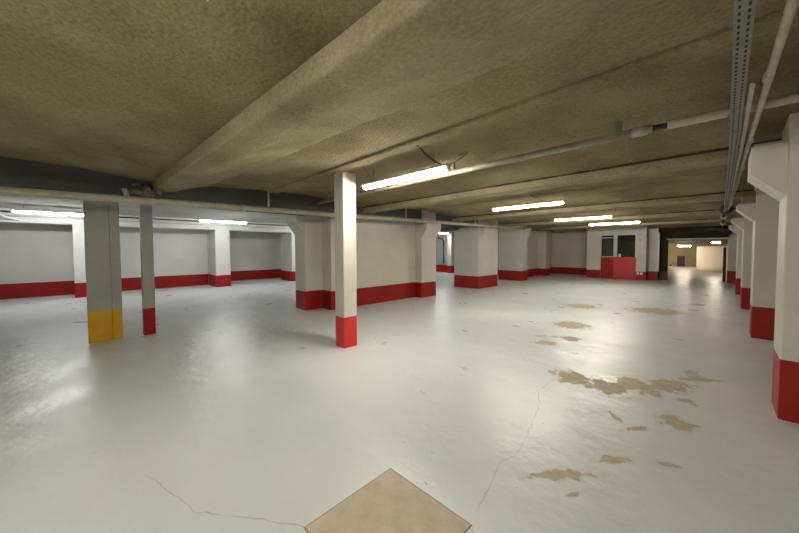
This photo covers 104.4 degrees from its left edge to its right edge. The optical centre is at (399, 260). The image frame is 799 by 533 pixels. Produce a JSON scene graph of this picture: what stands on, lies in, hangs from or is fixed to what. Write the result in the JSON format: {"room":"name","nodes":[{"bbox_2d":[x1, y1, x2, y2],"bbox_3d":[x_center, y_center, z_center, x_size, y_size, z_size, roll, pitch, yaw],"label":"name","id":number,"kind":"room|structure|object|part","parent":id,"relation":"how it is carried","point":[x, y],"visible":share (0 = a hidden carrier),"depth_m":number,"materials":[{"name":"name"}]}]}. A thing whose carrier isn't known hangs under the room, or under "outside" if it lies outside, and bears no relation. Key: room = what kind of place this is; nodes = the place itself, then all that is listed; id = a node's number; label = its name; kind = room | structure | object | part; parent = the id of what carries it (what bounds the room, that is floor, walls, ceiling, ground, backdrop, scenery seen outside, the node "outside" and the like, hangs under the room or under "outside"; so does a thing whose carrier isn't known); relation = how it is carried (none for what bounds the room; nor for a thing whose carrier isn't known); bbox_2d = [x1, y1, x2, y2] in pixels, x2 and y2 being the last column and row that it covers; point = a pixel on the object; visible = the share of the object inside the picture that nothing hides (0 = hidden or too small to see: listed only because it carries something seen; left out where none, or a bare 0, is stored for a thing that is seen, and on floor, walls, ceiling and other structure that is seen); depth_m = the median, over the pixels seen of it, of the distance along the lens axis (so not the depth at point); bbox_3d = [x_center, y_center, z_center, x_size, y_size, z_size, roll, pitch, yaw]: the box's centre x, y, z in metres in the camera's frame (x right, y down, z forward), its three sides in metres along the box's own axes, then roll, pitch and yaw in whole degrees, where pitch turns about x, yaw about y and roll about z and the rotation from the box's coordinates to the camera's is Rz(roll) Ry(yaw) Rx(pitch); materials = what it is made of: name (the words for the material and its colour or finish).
{"room":"parking garage","nodes":[
{"label":"parking garage","id":0,"kind":"room"},
{"bbox_2d":[0,223,280,284],"bbox_3d":[-8.550,-0.325,13.992,25.200,2.700,1.400,-2,3,-44],"label":"wall","id":1,"kind":"structure","parent":0,"point":[29,253],"depth_m":11.60,"materials":[{"name":"white paint"}]},
{"bbox_2d":[72,224,86,297],"bbox_3d":[-10.438,0.006,10.346,0.560,2.310,1.200,-2,3,-44],"label":"wall pier","id":2,"kind":"object","parent":1,"relation":"attached to","point":[77,230],"visible":0.43,"depth_m":9.81,"materials":[{"name":"white paint"}]},
{"bbox_2d":[0,269,281,299],"bbox_3d":[-8.440,0.792,13.921,25.200,0.470,1.108,-2,3,-44],"label":"baseboard","id":3,"kind":"structure","parent":1,"relation":"attached to","point":[38,289],"depth_m":11.60,"materials":[{"name":"red paint"}]},
{"bbox_2d":[207,230,230,286],"bbox_3d":[-7.617,-0.100,13.079,0.540,2.310,1.200,-2,3,-44],"label":"wall pier","id":4,"kind":"object","parent":1,"relation":"attached to","point":[219,271],"visible":0.96,"depth_m":12.68,"materials":[{"name":"white paint"}]},
{"bbox_2d":[281,233,295,280],"bbox_3d":[-5.319,-0.187,15.305,0.560,2.310,1.200,-2,3,-44],"label":"wall pier","id":5,"kind":"object","parent":1,"relation":"attached to","point":[287,239],"visible":0.74,"depth_m":14.96,"materials":[{"name":"white paint"}]},
{"bbox_2d":[0,194,442,227],"bbox_3d":[-4.404,-1.736,12.532,29.600,0.200,10.200,-2,3,-44],"label":"ceiling","id":6,"kind":"structure","parent":0,"point":[6,201],"depth_m":9.32,"materials":[{"name":"concrete"}]},
{"bbox_2d":[10,205,82,215],"bbox_3d":[-9.473,-1.371,8.534,1.558,0.214,0.150,-2,3,-44],"label":"lamp","id":7,"kind":"object","parent":6,"relation":"hanging from","point":[11,210],"visible":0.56,"depth_m":8.38,"materials":[{"name":"white plastic"}]},
{"bbox_2d":[12,210,82,215],"bbox_3d":[-9.473,-1.300,8.537,1.513,0.072,0.074,-2,3,-44],"label":"diffuser","id":8,"kind":"object","parent":7,"relation":"attached to","point":[15,211],"depth_m":8.42,"materials":[{"name":"white plastic"}]},
{"bbox_2d":[199,218,246,223],"bbox_3d":[-6.348,-1.476,11.213,1.558,0.214,0.150,-2,3,-44],"label":"lamp","id":9,"kind":"object","parent":6,"relation":"hanging from","point":[201,220],"visible":1,"depth_m":11.18,"materials":[{"name":"white plastic"}]},
{"bbox_2d":[200,220,245,223],"bbox_3d":[-6.348,-1.405,11.215,1.513,0.072,0.074,-2,3,-44],"label":"diffuser","id":10,"kind":"object","parent":9,"relation":"attached to","point":[222,221],"depth_m":11.22,"materials":[{"name":"white plastic"}]},
{"bbox_2d":[322,216,414,309],"bbox_3d":[-0.564,-0.175,9.126,3.708,2.700,0.608,-2,3,-44],"label":"wall","id":11,"kind":"structure","parent":0,"point":[385,249],"depth_m":8.66,"materials":[{"name":"white paint"}]},
{"bbox_2d":[441,227,459,230],"bbox_3d":[1.674,-1.214,12.208,0.450,0.124,1.350,-2,3,-44],"label":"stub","id":12,"kind":"object","parent":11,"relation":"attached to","point":[443,228],"visible":0.65,"depth_m":11.77,"materials":[{"name":"metal"}]},
{"bbox_2d":[0,264,798,532],"bbox_3d":[10.944,1.113,19.011,60.500,0.650,22.400,-2,3,-44],"label":"floor","id":13,"kind":"structure","parent":0,"point":[552,403],"depth_m":2.88,"materials":[{"name":"grey paint"}]},
{"bbox_2d":[83,200,122,343],"bbox_3d":[-4.967,0.161,5.207,0.420,2.335,0.340,-2,3,-44],"label":"concrete column","id":14,"kind":"structure","parent":13,"relation":"on","point":[101,218],"depth_m":5.08,"materials":[{"name":"grey paint"}]},
{"bbox_2d":[139,204,155,334],"bbox_3d":[-4.502,0.148,5.539,0.170,2.335,0.170,-2,3,-44],"label":"support post","id":15,"kind":"object","parent":13,"relation":"on","point":[145,210],"visible":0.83,"depth_m":5.48,"materials":[{"name":"grey paint"}]},
{"bbox_2d":[286,215,322,309],"bbox_3d":[-2.401,-0.125,7.888,0.730,2.700,0.530,-2,3,-44],"label":"concrete column","id":16,"kind":"structure","parent":13,"relation":"on","point":[307,229],"depth_m":7.76,"materials":[{"name":"white paint"}]},
{"bbox_2d":[334,172,356,348],"bbox_3d":[-0.837,-0.004,4.818,0.240,2.668,0.240,-2,3,-44],"label":"square column","id":17,"kind":"structure","parent":13,"relation":"on","point":[344,182],"depth_m":4.73,"materials":[{"name":"white paint"}]},
{"bbox_2d":[304,468,471,532],"bbox_3d":[-0.071,1.439,1.675,0.682,0.004,0.637,-2,3,-44],"label":"floor patch","id":18,"kind":"object","parent":13,"relation":"on","point":[389,503],"visible":1,"depth_m":1.75,"materials":[{"name":"beige concrete"}]},
{"bbox_2d":[415,211,440,297],"bbox_3d":[0.851,-0.205,9.855,0.700,2.700,0.630,-2,3,-44],"label":"concrete column","id":19,"kind":"structure","parent":13,"relation":"on","point":[426,234],"depth_m":9.68,"materials":[{"name":"white paint"}]},
{"bbox_2d":[454,219,497,288],"bbox_3d":[3.166,-0.307,12.514,1.470,2.700,1.270,-2,3,-44],"label":"concrete column","id":20,"kind":"structure","parent":13,"relation":"on","point":[475,248],"depth_m":12.08,"materials":[{"name":"white paint"}]},
{"bbox_2d":[498,226,531,280],"bbox_3d":[5.639,-0.407,15.084,0.660,2.700,1.420,-2,3,-44],"label":"concrete column","id":21,"kind":"structure","parent":13,"relation":"on","point":[512,242],"depth_m":14.86,"materials":[{"name":"white paint"}]},
{"bbox_2d":[613,257,635,279],"bbox_3d":[11.002,0.377,15.148,0.230,1.098,0.900,-2,3,-44],"label":"half wall","id":22,"kind":"structure","parent":13,"relation":"on","point":[624,268],"depth_m":15.08,"materials":[{"name":"red paint"}]},
{"bbox_2d":[620,253,630,256],"bbox_3d":[11.348,0.261,15.542,0.500,1.300,0.500,-2,3,-44],"label":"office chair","id":23,"kind":"object","parent":13,"relation":"on","point":[622,254],"visible":0.18,"depth_m":15.33,"materials":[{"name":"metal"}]},
{"bbox_2d":[636,225,648,280],"bbox_3d":[11.569,-0.413,14.770,0.600,2.700,0.375,-2,3,-44],"label":"concrete column","id":24,"kind":"structure","parent":13,"relation":"on","point":[641,246],"depth_m":14.57,"materials":[{"name":"white paint"}]},
{"bbox_2d":[677,256,684,265],"bbox_3d":[31.002,0.067,34.136,0.700,1.139,0.660,-2,3,-44],"label":"storage bin","id":25,"kind":"object","parent":13,"relation":"on","point":[680,259],"visible":0.9,"depth_m":33.90,"materials":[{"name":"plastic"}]},
{"bbox_2d":[696,246,727,267],"bbox_3d":[31.764,-0.320,30.459,0.200,2.169,3.720,-2,3,-44],"label":"partition panel","id":26,"kind":"object","parent":13,"relation":"on","point":[707,256],"visible":0.53,"depth_m":31.00,"materials":[{"name":"white paint"}]},
{"bbox_2d":[722,247,726,281],"bbox_3d":[14.661,0.181,13.987,0.100,1.550,0.100,-2,3,-44],"label":"steel post","id":27,"kind":"object","parent":13,"relation":"on","point":[724,248],"visible":1,"depth_m":13.96,"materials":[{"name":"brown metal"}]},
{"bbox_2d":[727,225,736,283],"bbox_3d":[14.488,-0.373,13.404,0.470,2.700,0.830,-2,3,-44],"label":"concrete column","id":28,"kind":"structure","parent":13,"relation":"on","point":[732,238],"depth_m":13.30,"materials":[{"name":"grey paint"}]},
{"bbox_2d":[728,223,742,294],"bbox_3d":[11.253,-0.243,10.062,0.470,2.700,0.830,-2,3,-44],"label":"concrete column","id":29,"kind":"structure","parent":13,"relation":"on","point":[732,227],"depth_m":10.03,"materials":[{"name":"grey paint"}]},
{"bbox_2d":[731,210,752,309],"bbox_3d":[8.762,-0.150,7.649,0.470,2.700,0.830,-2,3,-44],"label":"concrete column","id":30,"kind":"structure","parent":13,"relation":"on","point":[739,221],"depth_m":7.60,"materials":[{"name":"grey paint"}]},
{"bbox_3d":[8.524,-1.162,7.776,0.300,0.185,0.150,-2,3,-44],"label":"beam seat","id":31,"kind":"part","parent":30,"relation":"part of","materials":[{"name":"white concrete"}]},
{"bbox_2d":[736,186,778,340],"bbox_3d":[6.205,-0.053,5.173,0.470,2.700,0.830,-2,3,-44],"label":"concrete column","id":32,"kind":"structure","parent":13,"relation":"on","point":[757,206],"depth_m":5.09,"materials":[{"name":"white paint"}]},
{"bbox_3d":[5.968,-1.065,5.300,0.300,0.185,0.150,-2,3,-44],"label":"beam seat","id":33,"kind":"part","parent":32,"relation":"part of","materials":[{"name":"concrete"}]},
{"bbox_2d":[747,112,798,423],"bbox_3d":[3.635,0.043,2.697,0.470,2.700,0.830,-2,3,-44],"label":"concrete column","id":34,"kind":"structure","parent":13,"relation":"on","point":[773,167],"depth_m":2.68,"materials":[{"name":"white paint"}]},
{"bbox_2d":[0,0,798,227],"bbox_3d":[3.391,-1.412,4.496,29.600,0.320,12.200,-2,3,-44],"label":"ceiling","id":35,"kind":"structure","parent":0,"point":[125,88],"depth_m":2.38,"materials":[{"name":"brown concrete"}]},
{"bbox_2d":[0,156,476,227],"bbox_3d":[-4.287,-1.193,5.243,19.200,0.365,0.850,-2,3,-44],"label":"ceiling beam","id":36,"kind":"structure","parent":35,"relation":"attached to","point":[14,172],"depth_m":4.80,"materials":[{"name":"grey concrete"}]},
{"bbox_2d":[0,186,525,229],"bbox_3d":[-2.562,-1.092,5.910,22.601,0.624,0.116,-2,3,-44],"label":"drain pipe","id":37,"kind":"object","parent":35,"relation":"hanging from","point":[4,190],"visible":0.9,"depth_m":5.06,"materials":[{"name":"beige paint"}]},
{"bbox_2d":[122,183,162,197],"bbox_3d":[-3.894,-1.069,4.703,0.344,0.264,0.453,0,2,3],"label":"pipe fitting","id":38,"kind":"object","parent":37,"relation":"attached to","point":[146,191],"visible":0.98,"depth_m":4.66,"materials":[{"name":"paint"}]},
{"bbox_3d":[-3.938,-1.012,4.619,0.222,0.094,0.070,-2,3,-44],"label":"arm","id":39,"kind":"part","parent":38,"relation":"part of","materials":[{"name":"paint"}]},
{"bbox_2d":[151,0,660,191],"bbox_3d":[0.529,-1.163,1.673,11.807,0.299,1.342,2,3,43],"label":"ceiling beam","id":40,"kind":"structure","parent":35,"relation":"attached to","point":[400,53],"depth_m":1.74,"materials":[{"name":"concrete"}]},
{"bbox_2d":[361,145,467,189],"bbox_3d":[-0.021,-1.206,4.060,0.571,0.279,1.814,-2,3,-44],"label":"lamp","id":41,"kind":"object","parent":35,"relation":"hanging from","point":[440,168],"visible":0.99,"depth_m":4.00,"materials":[{"name":"white plastic"}]},
{"bbox_2d":[364,167,446,189],"bbox_3d":[0.014,-1.109,4.227,0.074,0.072,1.583,-2,3,-44],"label":"diffuser","id":42,"kind":"object","parent":41,"relation":"attached to","point":[440,169],"depth_m":4.11,"materials":[{"name":"white plastic"}]},
{"bbox_3d":[0.320,-1.217,3.595,0.410,0.168,0.090,-2,3,-41],"label":"cord","id":43,"kind":"part","parent":41,"relation":"part of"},
{"bbox_3d":[0.707,-1.200,3.664,0.223,0.144,0.093,1,2,30],"label":"cord","id":44,"kind":"part","parent":41,"relation":"part of","materials":[{"name":"grey plastic"}]},
{"bbox_2d":[492,192,564,210],"bbox_3d":[2.764,-1.315,6.873,0.310,0.279,1.628,-2,3,-44],"label":"lamp","id":45,"kind":"object","parent":35,"relation":"hanging from","point":[555,202],"visible":0.98,"depth_m":6.82,"materials":[{"name":"white plastic"}]},
{"bbox_2d":[493,202,562,210],"bbox_3d":[2.821,-1.214,6.932,0.074,0.072,1.583,-2,3,-44],"label":"diffuser","id":46,"kind":"object","parent":45,"relation":"attached to","point":[537,204],"depth_m":6.89,"materials":[{"name":"white plastic"}]},
{"bbox_2d":[269,4,798,193],"bbox_3d":[1.283,-1.298,2.400,0.400,0.114,11.720,-2,3,-44],"label":"ceiling beam","id":47,"kind":"structure","parent":35,"relation":"attached to","point":[766,26],"depth_m":2.23,"materials":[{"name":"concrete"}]},
{"bbox_2d":[316,91,798,204],"bbox_3d":[1.012,-1.244,4.006,0.140,0.169,8.801,-2,3,-44],"label":"ceiling pipe","id":48,"kind":"object","parent":35,"relation":"hanging from","point":[790,98],"visible":0.91,"depth_m":2.94,"materials":[{"name":"grey metal"}]},
{"bbox_2d":[363,138,781,212],"bbox_3d":[3.039,-1.242,4.104,0.470,0.269,11.720,-2,3,-44],"label":"ceiling beam","id":49,"kind":"structure","parent":35,"relation":"attached to","point":[719,156],"depth_m":4.32,"materials":[{"name":"concrete"}]},
{"bbox_2d":[554,215,611,220],"bbox_3d":[5.737,-1.428,9.766,0.150,0.279,1.628,-2,3,-44],"label":"lamp","id":50,"kind":"object","parent":35,"relation":"hanging from","point":[599,216],"visible":0.98,"depth_m":9.70,"materials":[{"name":"white plastic"}]},
{"bbox_2d":[419,168,747,210],"bbox_3d":[4.449,-1.438,5.466,0.339,0.114,11.720,-2,3,-44],"label":"ceiling beam","id":51,"kind":"structure","parent":35,"relation":"attached to","point":[746,169],"depth_m":5.96,"materials":[{"name":"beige concrete"}]},
{"bbox_2d":[452,189,753,221],"bbox_3d":[5.760,-1.345,6.740,0.490,0.269,11.720,-2,3,-44],"label":"ceiling beam","id":52,"kind":"structure","parent":35,"relation":"attached to","point":[720,196],"depth_m":7.23,"materials":[{"name":"concrete"}]},
{"bbox_2d":[589,220,639,225],"bbox_3d":[8.087,-1.505,11.722,0.150,0.279,1.628,-2,3,-44],"label":"lamp","id":53,"kind":"object","parent":35,"relation":"hanging from","point":[632,221],"visible":0.93,"depth_m":11.67,"materials":[{"name":"white plastic"}]},
{"bbox_2d":[589,222,638,225],"bbox_3d":[8.087,-1.401,11.726,0.074,0.072,1.583,-2,3,-44],"label":"diffuser","id":54,"kind":"object","parent":53,"relation":"attached to","point":[605,223],"depth_m":11.78,"materials":[{"name":"white plastic"}]},
{"bbox_2d":[498,208,735,225],"bbox_3d":[8.381,-1.443,9.279,0.490,0.269,11.720,-2,3,-44],"label":"ceiling beam","id":55,"kind":"structure","parent":35,"relation":"attached to","point":[713,211],"depth_m":9.92,"materials":[{"name":"concrete"}]},
{"bbox_2d":[532,217,734,230],"bbox_3d":[11.002,-1.542,11.817,0.490,0.269,11.720,-2,3,-44],"label":"ceiling beam","id":56,"kind":"structure","parent":35,"relation":"attached to","point":[711,220],"depth_m":12.62,"materials":[{"name":"concrete"}]},
{"bbox_2d":[551,222,730,231],"bbox_3d":[12.862,-1.612,13.618,0.470,0.269,11.720,-2,3,-44],"label":"ceiling beam","id":57,"kind":"structure","parent":35,"relation":"attached to","point":[714,223],"depth_m":13.93,"materials":[{"name":"concrete"}]},
{"bbox_2d":[719,204,733,227],"bbox_3d":[10.759,-1.378,10.263,8.600,0.333,0.240,-2,3,-44],"label":"pipe","id":58,"kind":"object","parent":35,"relation":"hanging from","point":[723,216],"visible":0.84,"depth_m":7.40,"materials":[{"name":"metal"}]},
{"bbox_2d":[691,227,731,234],"bbox_3d":[13.496,-1.272,13.422,0.219,0.412,1.268,-2,3,-44],"label":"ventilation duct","id":59,"kind":"object","parent":58,"relation":"attached to","point":[726,231],"visible":0.98,"depth_m":13.32,"materials":[{"name":"metal"}]},
{"bbox_2d":[723,0,756,210],"bbox_3d":[2.768,-1.133,2.562,13.601,0.307,0.130,-2,3,-44],"label":"cable tray","id":60,"kind":"object","parent":35,"relation":"attached to","point":[744,10],"visible":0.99,"depth_m":1.72,"materials":[{"name":"metal"}]},
{"bbox_2d":[730,0,798,206],"bbox_3d":[2.692,-1.146,2.353,13.200,0.291,0.059,-2,3,-44],"label":"conduit pipe","id":61,"kind":"object","parent":35,"relation":"hanging from","point":[791,6],"visible":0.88,"depth_m":1.62,"materials":[{"name":"metal"}]},
{"bbox_2d":[447,231,453,272],"bbox_3d":[3.276,-0.560,19.559,0.440,2.700,0.300,-2,3,-44],"label":"wall pier","id":62,"kind":"object","parent":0,"point":[450,237],"visible":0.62,"depth_m":19.41,"materials":[{"name":"white paint"}]},
{"bbox_2d":[436,228,498,266],"bbox_3d":[3.528,-0.571,19.845,0.300,2.700,9.200,-2,3,-44],"label":"wall","id":63,"kind":"structure","parent":0,"point":[439,243],"depth_m":20.38,"materials":[{"name":"grey paint"}]},
{"bbox_2d":[0,208,292,232],"bbox_3d":[-7.371,-1.440,12.730,25.200,0.390,0.400,-2,3,-44],"label":"trim","id":64,"kind":"structure","parent":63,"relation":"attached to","point":[28,220],"depth_m":11.18,"materials":[{"name":"white paint"}]},
{"bbox_2d":[5,215,289,228],"bbox_3d":[-7.294,-1.417,12.508,25.000,0.028,0.028,-2,3,-44],"label":"conduit line","id":65,"kind":"object","parent":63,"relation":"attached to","point":[5,215],"visible":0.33,"depth_m":11.10,"materials":[{"name":"grey plastic"}]},
{"bbox_2d":[438,237,443,262],"bbox_3d":[2.731,-0.682,20.332,0.090,1.692,0.504,-2,3,-44],"label":"pipe","id":66,"kind":"object","parent":63,"relation":"attached to","point":[438,237],"visible":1,"depth_m":20.17,"materials":[{"name":"metal"}]},
{"bbox_2d":[436,265,446,271],"bbox_3d":[3.421,0.548,19.777,0.008,0.470,9.180,-2,3,-44],"label":"baseboard","id":67,"kind":"structure","parent":63,"relation":"attached to","point":[439,268],"depth_m":20.44,"materials":[{"name":"red paint"}]},
{"bbox_2d":[527,228,586,268],"bbox_3d":[8.340,-0.472,16.677,5.400,2.700,2.650,-2,3,-44],"label":"wall","id":68,"kind":"structure","parent":0,"point":[567,249],"depth_m":18.15,"materials":[{"name":"white paint"}]},
{"bbox_2d":[537,230,550,275],"bbox_3d":[8.254,-0.508,17.700,0.700,2.700,0.440,-2,3,-44],"label":"pilaster","id":69,"kind":"object","parent":68,"relation":"attached to","point":[544,236],"visible":0.79,"depth_m":17.47,"materials":[{"name":"white paint"}]},
{"bbox_2d":[527,267,585,276],"bbox_3d":[8.337,0.685,16.510,5.100,0.400,2.340,-2,3,-44],"label":"baseboard","id":70,"kind":"structure","parent":68,"relation":"attached to","point":[557,270],"depth_m":18.21,"materials":[{"name":"red paint"}]},
{"bbox_2d":[586,226,636,276],"bbox_3d":[11.250,-0.463,16.190,1.900,2.700,2.100,-2,3,-44],"label":"wall","id":71,"kind":"structure","parent":0,"point":[593,234],"depth_m":15.90,"materials":[{"name":"white paint"}]},
{"bbox_2d":[586,269,599,277],"bbox_3d":[10.053,0.685,16.098,0.008,0.420,0.636,-2,3,-44],"label":"baseboard","id":72,"kind":"structure","parent":71,"relation":"attached to","point":[589,273],"depth_m":16.10,"materials":[{"name":"red paint"}]},
{"bbox_2d":[600,235,613,278],"bbox_3d":[10.508,-0.193,15.673,0.139,2.193,0.558,-2,3,-44],"label":"door","id":73,"kind":"structure","parent":71,"relation":"in","point":[606,261],"depth_m":15.68,"materials":[{"name":"red paint"}]},
{"bbox_3d":[10.524,0.365,15.706,0.060,1.075,0.558,-2,3,-44],"label":"panel","id":74,"kind":"part","parent":73,"relation":"part of","materials":[{"name":"red paint"}]},
{"bbox_3d":[10.521,-0.731,15.667,0.100,1.118,0.558,-2,3,-44],"label":"frame","id":75,"kind":"part","parent":73,"relation":"part of","materials":[{"name":"white paint"}]},
{"bbox_2d":[617,234,635,255],"bbox_3d":[11.058,-0.724,15.113,0.100,1.096,0.752,-2,3,-44],"label":"window","id":76,"kind":"structure","parent":71,"relation":"in","point":[621,234],"depth_m":15.05,"materials":[{"name":"white paint"}]},
{"bbox_2d":[602,228,658,279],"bbox_3d":[11.667,-0.456,15.975,1.200,2.700,2.670,-2,3,-44],"label":"wall","id":77,"kind":"structure","parent":0,"point":[626,243],"depth_m":16.19,"materials":[{"name":"paint"}]},
{"bbox_2d":[648,271,656,279],"bbox_3d":[12.045,0.727,14.763,0.008,0.420,0.349,-2,3,-44],"label":"baseboard","id":78,"kind":"structure","parent":77,"relation":"attached to","point":[652,275],"depth_m":14.76,"materials":[{"name":"red paint"}]},
{"bbox_2d":[657,232,659,271],"bbox_3d":[12.233,-0.400,14.630,0.180,1.840,0.050,-2,3,-44],"label":"trim","id":79,"kind":"structure","parent":77,"relation":"attached to","point":[658,232],"depth_m":14.57,"materials":[{"name":"white plastic"}]},
{"bbox_2d":[658,239,668,279],"bbox_3d":[12.605,-0.051,14.807,0.100,1.962,0.330,-2,3,-44],"label":"sliding door","id":80,"kind":"structure","parent":77,"relation":"in","point":[663,260],"depth_m":14.76,"materials":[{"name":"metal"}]},
{"bbox_3d":[12.607,0.721,14.835,0.100,0.417,0.330,-2,3,-44],"label":"kick panel","id":81,"kind":"part","parent":80,"relation":"part of","materials":[{"name":"red paint"}]},
{"bbox_2d":[660,225,727,238],"bbox_3d":[13.308,-1.380,14.101,0.200,0.730,2.260,-2,3,-44],"label":"ceiling beam","id":82,"kind":"structure","parent":77,"relation":"attached to","point":[679,232],"depth_m":14.14,"materials":[{"name":"black concrete"}]},
{"bbox_2d":[667,238,726,239],"bbox_3d":[13.300,-0.978,13.931,0.050,0.050,1.970,-2,3,-44],"label":"trim","id":83,"kind":"structure","parent":77,"relation":"attached to","point":[679,238],"depth_m":13.94,"materials":[{"name":"grey plastic"}]},
{"bbox_2d":[668,243,727,264],"bbox_3d":[34.364,-0.813,38.036,0.300,2.600,11.200,-2,3,-44],"label":"wall","id":84,"kind":"structure","parent":0,"point":[690,252],"depth_m":37.47,"materials":[{"name":"paint"}]},
{"bbox_2d":[669,238,727,242],"bbox_3d":[23.374,-1.774,27.347,30.900,0.150,11.200,-2,3,-44],"label":"ceiling","id":85,"kind":"structure","parent":0,"point":[684,240],"depth_m":25.41,"materials":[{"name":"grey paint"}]},
{"bbox_3d":[-10.746,0.255,-2.052,0.300,2.700,22.000,-2,3,-44],"label":"wall","id":86,"kind":"structure","parent":0,"visible":0},
{"bbox_2d":[0,210,287,225],"bbox_3d":[-7.074,-1.414,12.282,25.000,0.257,0.387,-2,3,-44],"label":"pipe","id":87,"kind":"object","parent":86,"relation":"attached to","point":[0,210],"visible":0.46,"depth_m":10.88,"materials":[{"name":"metal"}]}
]}

